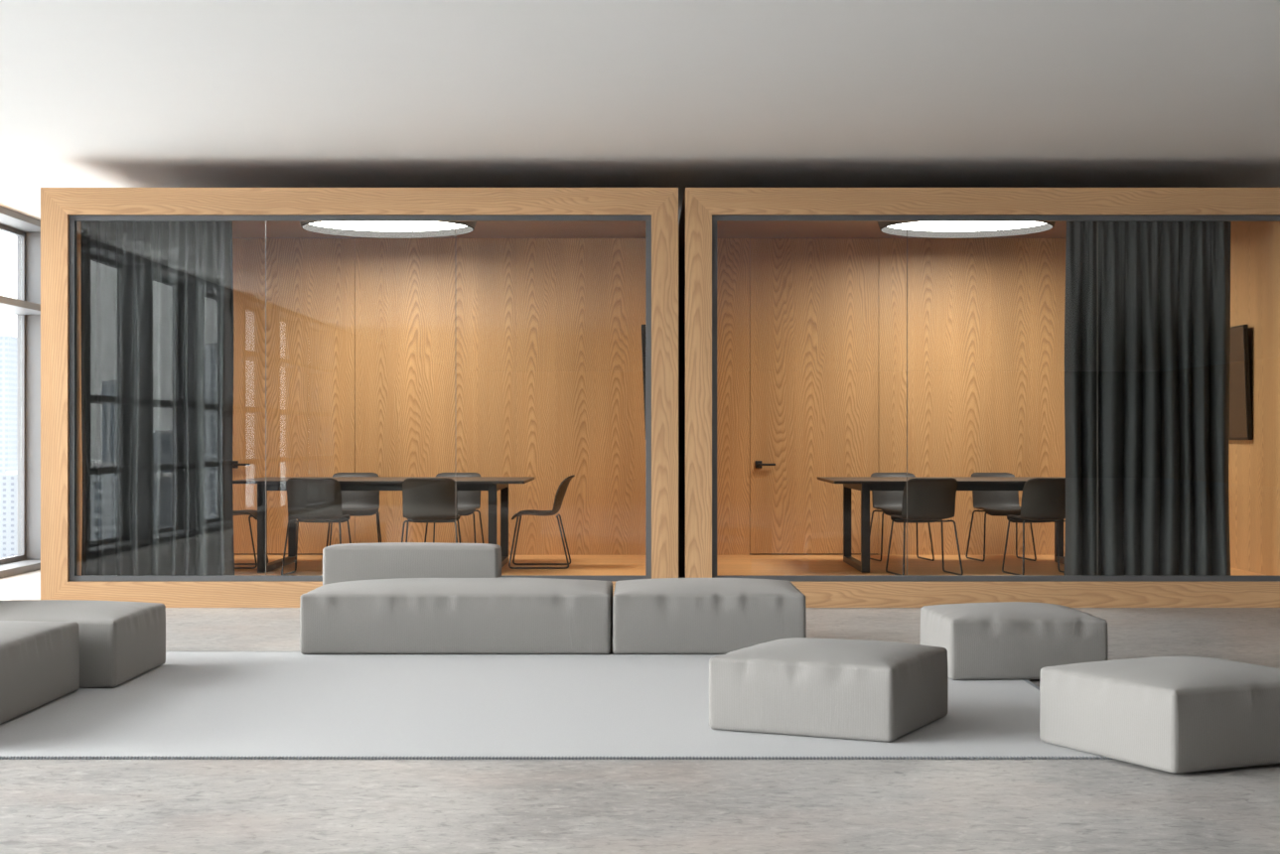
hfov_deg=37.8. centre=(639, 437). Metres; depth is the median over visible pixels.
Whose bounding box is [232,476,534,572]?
meeting table
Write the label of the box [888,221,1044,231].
diffuser
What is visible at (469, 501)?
shell chair
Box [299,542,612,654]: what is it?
sofa
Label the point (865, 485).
meeting table
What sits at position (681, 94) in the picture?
ceiling
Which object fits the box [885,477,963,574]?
shell chair
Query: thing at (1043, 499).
shell chair
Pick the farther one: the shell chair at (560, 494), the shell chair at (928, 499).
the shell chair at (560, 494)
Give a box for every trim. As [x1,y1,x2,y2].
[0,205,40,232]
[0,559,40,577]
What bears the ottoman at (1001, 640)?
on the rug
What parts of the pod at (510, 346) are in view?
door handle, door, frame rail, frame rail, glazing rail, glazing rail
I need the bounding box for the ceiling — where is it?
[0,0,1279,223]
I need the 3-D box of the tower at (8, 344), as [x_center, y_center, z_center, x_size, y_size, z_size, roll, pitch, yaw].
[-380.612,4.537,1110.000,16.383,133.537,20.000,0,0,0]
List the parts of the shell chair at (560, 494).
leg frame, leg frame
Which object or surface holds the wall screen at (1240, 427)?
attached to the pod at (815, 340)
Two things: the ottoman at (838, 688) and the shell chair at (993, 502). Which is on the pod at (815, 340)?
the shell chair at (993, 502)
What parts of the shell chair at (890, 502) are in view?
leg frame, leg frame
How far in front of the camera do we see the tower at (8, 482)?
900.05 m
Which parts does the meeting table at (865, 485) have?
apron rail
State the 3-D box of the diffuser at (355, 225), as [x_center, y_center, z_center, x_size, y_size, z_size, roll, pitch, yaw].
[-2.156,-1.850,16.002,1.433,0.001,1.433,0,0,0]
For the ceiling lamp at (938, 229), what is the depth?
16.43 m
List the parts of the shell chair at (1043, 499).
leg frame, leg frame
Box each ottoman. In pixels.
[0,599,165,688]
[0,620,79,723]
[612,577,806,654]
[709,637,948,741]
[920,601,1108,680]
[1039,656,1279,773]
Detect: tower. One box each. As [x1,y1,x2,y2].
[0,332,16,474]
[0,470,16,558]
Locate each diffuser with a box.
[308,221,465,231]
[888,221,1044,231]
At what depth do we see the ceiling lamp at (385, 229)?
16.43 m
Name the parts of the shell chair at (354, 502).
leg frame, leg frame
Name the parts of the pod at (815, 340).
door handle, door, frame rail, glazing rail, glazing rail, frame rail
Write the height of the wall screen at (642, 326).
0.950 m
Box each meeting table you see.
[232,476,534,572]
[817,476,1065,572]
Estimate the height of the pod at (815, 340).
3.229 m
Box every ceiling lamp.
[299,221,476,238]
[877,221,1055,238]
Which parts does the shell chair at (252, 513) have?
leg frame, leg frame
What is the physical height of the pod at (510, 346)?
3.229 m
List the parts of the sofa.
backrest, seat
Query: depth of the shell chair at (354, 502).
17.10 m
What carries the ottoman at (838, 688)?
on the rug
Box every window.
[0,223,40,565]
[16,232,40,559]
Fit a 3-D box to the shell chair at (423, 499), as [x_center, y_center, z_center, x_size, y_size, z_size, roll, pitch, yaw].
[-1.690,0.712,15.110,0.499,0.786,0.553,0,0,-2]
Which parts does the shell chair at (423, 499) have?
leg frame, leg frame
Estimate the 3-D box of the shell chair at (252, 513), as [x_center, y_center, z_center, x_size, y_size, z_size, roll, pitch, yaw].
[-3.509,0.712,16.002,0.553,0.786,0.499,0,0,0]
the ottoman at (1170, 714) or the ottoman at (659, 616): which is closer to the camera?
the ottoman at (1170, 714)
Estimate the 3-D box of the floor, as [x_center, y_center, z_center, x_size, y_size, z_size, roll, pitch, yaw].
[5.363,1.405,-5.739,23.675,0.200,52.922,0,0,0]
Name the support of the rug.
on the floor
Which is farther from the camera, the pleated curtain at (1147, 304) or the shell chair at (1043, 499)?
the shell chair at (1043, 499)
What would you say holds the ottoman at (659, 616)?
on the rug
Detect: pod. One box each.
[40,187,678,607]
[678,187,1279,607]
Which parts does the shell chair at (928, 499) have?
leg frame, leg frame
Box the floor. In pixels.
[0,568,1279,853]
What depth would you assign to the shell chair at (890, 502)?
17.08 m
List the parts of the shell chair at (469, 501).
leg frame, leg frame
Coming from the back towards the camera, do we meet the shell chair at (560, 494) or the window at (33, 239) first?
the window at (33, 239)
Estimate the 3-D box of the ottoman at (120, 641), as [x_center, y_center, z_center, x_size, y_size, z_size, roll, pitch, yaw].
[-3.344,0.994,10.168,1.287,0.600,1.066,0,0,0]
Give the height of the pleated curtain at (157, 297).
2.989 m
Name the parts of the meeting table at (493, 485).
apron rail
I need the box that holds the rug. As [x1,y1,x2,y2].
[0,651,1113,759]
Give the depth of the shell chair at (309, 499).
14.94 m
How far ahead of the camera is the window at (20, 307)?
18.93 m
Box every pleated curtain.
[80,221,234,574]
[1064,221,1230,574]
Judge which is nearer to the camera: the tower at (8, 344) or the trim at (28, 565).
the trim at (28, 565)
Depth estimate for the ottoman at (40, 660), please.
8.92 m
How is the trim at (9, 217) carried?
attached to the ceiling
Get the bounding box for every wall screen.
[641,324,645,437]
[1229,324,1252,439]
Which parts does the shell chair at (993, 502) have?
leg frame, leg frame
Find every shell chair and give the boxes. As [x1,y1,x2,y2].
[233,509,268,568]
[281,477,351,574]
[326,472,381,546]
[401,477,461,543]
[424,472,484,543]
[508,474,574,568]
[869,472,934,562]
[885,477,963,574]
[965,472,1036,562]
[1001,477,1065,574]
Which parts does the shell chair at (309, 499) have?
leg frame, leg frame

